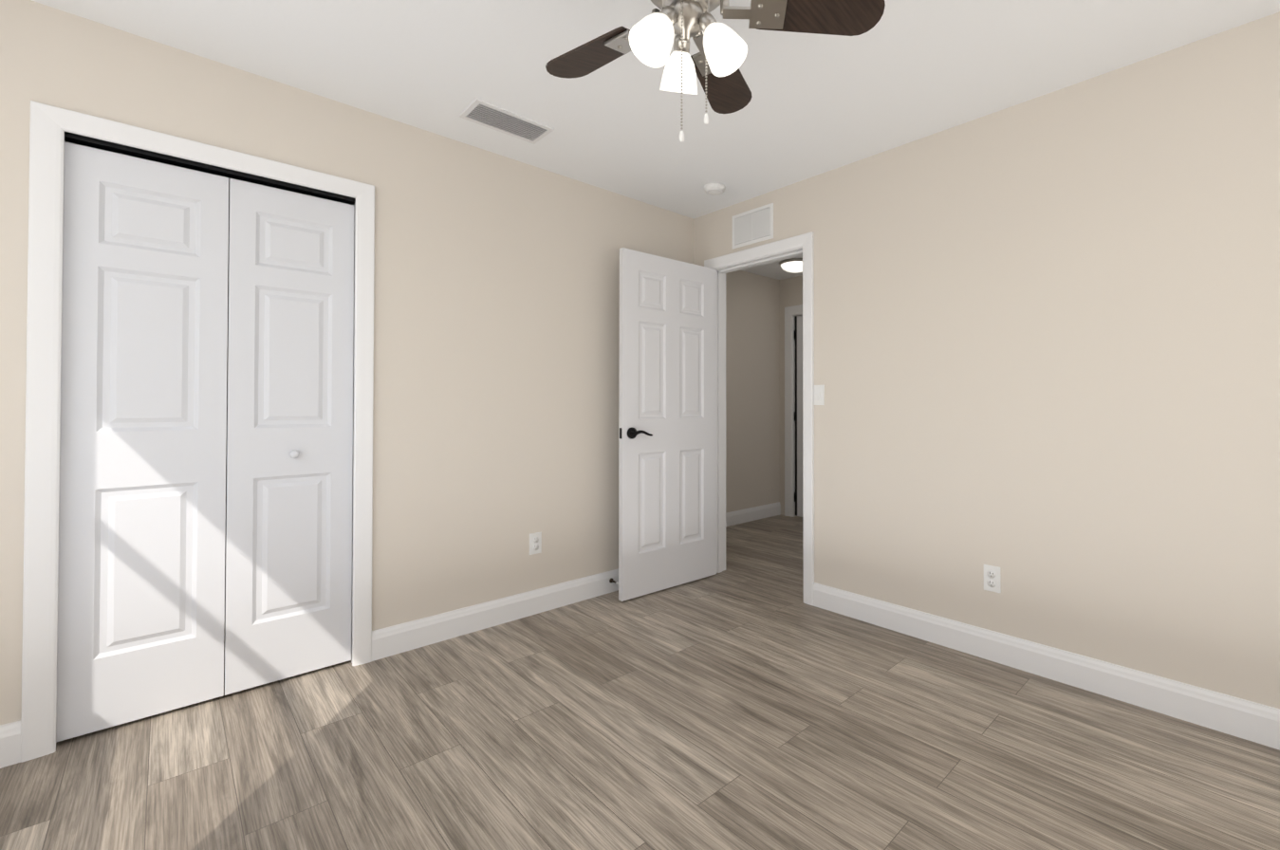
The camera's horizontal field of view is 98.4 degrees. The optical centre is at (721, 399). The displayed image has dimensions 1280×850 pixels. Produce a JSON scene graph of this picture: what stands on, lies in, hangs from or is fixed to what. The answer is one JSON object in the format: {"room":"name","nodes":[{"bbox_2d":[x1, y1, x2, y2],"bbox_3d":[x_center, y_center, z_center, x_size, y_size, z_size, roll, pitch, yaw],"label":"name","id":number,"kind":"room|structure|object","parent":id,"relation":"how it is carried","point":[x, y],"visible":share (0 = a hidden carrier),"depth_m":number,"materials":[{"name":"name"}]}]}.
{"room":"empty bedroom","nodes":[
{"label":"empty bedroom","id":0,"kind":"room"},
{"bbox_2d":[0,0,693,725],"bbox_3d":[-1.429,-0.060,2.656,0.120,2.440,3.400,-1,-1,45],"label":"wall","id":1,"kind":"structure","parent":0,"point":[495,353],"depth_m":2.64,"materials":[{"name":"beige paint"}]},
{"bbox_2d":[0,720,20,768],"bbox_3d":[-2.388,1.084,1.572,0.015,0.128,0.468,-1,-1,45],"label":"baseboard","id":2,"kind":"structure","parent":1,"relation":"attached to","point":[10,732],"depth_m":1.72,"materials":[{"name":"white wood"}]},
{"bbox_2d":[20,100,374,762],"bbox_3d":[-1.935,0.122,2.139,0.121,2.065,0.870,-1,-1,45],"label":"door frame","id":3,"kind":"structure","parent":1,"relation":"attached to","point":[353,389],"depth_m":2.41,"materials":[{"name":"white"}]},
{"bbox_2d":[55,131,355,742],"bbox_3d":[-1.912,0.124,2.117,0.065,2.030,0.830,-1,-1,45],"label":"bifold closet door","id":4,"kind":"structure","parent":1,"relation":"in","point":[149,610],"depth_m":2.06,"materials":[{"name":"white wood"}]},
{"bbox_2d":[371,568,618,661],"bbox_3d":[-0.869,1.101,3.115,0.015,0.128,1.942,-1,-1,45],"label":"baseboard","id":5,"kind":"structure","parent":1,"relation":"attached to","point":[405,637],"depth_m":2.77,"materials":[{"name":"white wood"}]},
{"bbox_2d":[609,577,618,585],"bbox_3d":[-0.638,1.095,3.282,0.080,0.027,0.028,-1,-1,45],"label":"doorstop","id":6,"kind":"object","parent":5,"relation":"attached to","point":[611,580],"visible":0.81,"depth_m":3.29,"materials":[{"name":"brown metal"}]},
{"bbox_2d":[529,531,541,555],"bbox_3d":[-1.011,0.784,2.979,0.009,0.114,0.070,-1,-1,45],"label":"electrical outlet","id":7,"kind":"object","parent":1,"relation":"attached to","point":[535,543],"visible":1,"depth_m":2.98,"materials":[{"name":"white plastic"}]},
{"bbox_2d":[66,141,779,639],"bbox_3d":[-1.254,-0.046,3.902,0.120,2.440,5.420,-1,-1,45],"label":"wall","id":8,"kind":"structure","parent":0,"point":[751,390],"depth_m":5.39,"materials":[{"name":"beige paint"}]},
{"bbox_2d":[725,501,780,526],"bbox_3d":[-0.013,1.123,5.052,0.015,0.128,1.780,-1,-1,45],"label":"baseboard","id":9,"kind":"structure","parent":8,"relation":"attached to","point":[741,516],"depth_m":5.35,"materials":[{"name":"white wood"}]},
{"bbox_2d":[0,514,1279,849],"bbox_3d":[0.260,1.206,2.311,4.490,0.100,5.540,-1,-1,45],"label":"floor","id":10,"kind":"structure","parent":0,"point":[748,698],"depth_m":1.78,"materials":[{"name":"brown wood"}]},
{"bbox_2d":[31,0,1279,279],"bbox_3d":[0.260,-1.334,2.340,4.490,0.100,5.540,-1,-1,45],"label":"ceiling","id":11,"kind":"structure","parent":0,"point":[900,72],"depth_m":2.13,"materials":[{"name":"white paint"}]},
{"bbox_2d":[459,98,554,144],"bbox_3d":[-0.989,-1.275,2.532,0.200,0.013,0.360,-1,-1,45],"label":"ceiling vent","id":12,"kind":"object","parent":11,"relation":"in","point":[480,112],"visible":1,"depth_m":2.52,"materials":[{"name":"white metal"}]},
{"bbox_2d":[704,183,725,195],"bbox_3d":[-0.040,-1.254,3.281,0.132,0.037,0.132,-1,-1,45],"label":"smoke detector","id":13,"kind":"object","parent":11,"relation":"attached to","point":[714,189],"visible":1,"depth_m":3.24,"materials":[{"name":"white plastic"}]},
{"bbox_2d":[545,0,885,142],"bbox_3d":[-0.121,-0.964,1.397,0.971,0.661,0.966,-1,-1,45],"label":"fan","id":14,"kind":"object","parent":11,"relation":"hanging from","point":[714,63],"visible":1,"depth_m":1.42,"materials":[{"name":"brown wood"}]},
{"bbox_2d":[779,258,802,273],"bbox_3d":[0.682,-1.210,5.011,0.300,0.088,0.300,-1,-1,45],"label":"hall light","id":15,"kind":"object","parent":11,"relation":"attached to","point":[793,265],"visible":0.65,"depth_m":4.92,"materials":[{"name":"white glass"}]},
{"bbox_2d":[779,275,802,515],"bbox_3d":[1.450,-0.034,4.958,2.250,2.440,0.120,-1,-1,45],"label":"wall","id":16,"kind":"structure","parent":0,"point":[790,289],"depth_m":5.67,"materials":[{"name":"beige paint"}]},
{"bbox_2d":[784,304,802,517],"bbox_3d":[1.033,0.118,5.332,0.970,2.145,0.109,-1,-1,45],"label":"door frame","id":17,"kind":"structure","parent":16,"relation":"attached to","point":[790,311],"depth_m":5.59,"materials":[{"name":"white wood"}]},
{"bbox_2d":[794,315,802,517],"bbox_3d":[1.023,0.164,5.324,0.764,2.032,0.054,-1,-1,45],"label":"hall door","id":18,"kind":"structure","parent":16,"relation":"in","point":[798,412],"depth_m":5.54,"materials":[{"name":"white"}]},
{"bbox_2d":[693,11,1279,708],"bbox_3d":[0.829,-0.057,2.903,4.250,2.440,0.120,-1,-1,45],"label":"wall","id":19,"kind":"structure","parent":0,"point":[1047,351],"depth_m":2.23,"materials":[{"name":"beige paint"}]},
{"bbox_2d":[618,247,716,601],"bbox_3d":[-0.310,0.143,3.410,0.746,2.030,0.147,1,-1,-43],"label":"bedroom door","id":20,"kind":"structure","parent":19,"relation":"in","point":[667,473],"depth_m":3.36,"materials":[{"name":"white wood"}]},
{"bbox_2d":[732,203,773,249],"bbox_3d":[0.192,-1.089,3.450,0.340,0.215,0.010,-1,-1,45],"label":"air vent","id":21,"kind":"object","parent":19,"relation":"in","point":[753,226],"visible":1,"depth_m":3.44,"materials":[{"name":"white plastic"}]},
{"bbox_2d":[704,231,814,605],"bbox_3d":[0.252,0.109,3.469,0.890,2.120,0.158,-1,-1,45],"label":"door frame","id":22,"kind":"structure","parent":19,"relation":"attached to","point":[805,242],"depth_m":3.24,"materials":[{"name":"white wood"}]},
{"bbox_2d":[813,385,824,405],"bbox_3d":[0.547,-0.025,3.087,0.070,0.114,0.013,-1,-1,45],"label":"switch plate","id":23,"kind":"object","parent":19,"relation":"attached to","point":[818,395],"visible":1,"depth_m":3.08,"materials":[{"name":"white plastic"}]},
{"bbox_2d":[983,564,1001,593],"bbox_3d":[1.202,0.798,2.434,0.070,0.114,0.009,-1,-1,45],"label":"electrical outlet","id":24,"kind":"object","parent":19,"relation":"attached to","point":[992,578],"visible":1,"depth_m":2.43,"materials":[{"name":"white plastic"}]},
{"bbox_2d":[813,582,1279,750],"bbox_3d":[1.398,1.091,2.235,2.460,0.128,0.015,-1,-1,45],"label":"baseboard","id":25,"kind":"structure","parent":19,"relation":"attached to","point":[1241,718],"depth_m":2.20,"materials":[{"name":"white wood"}]}
]}

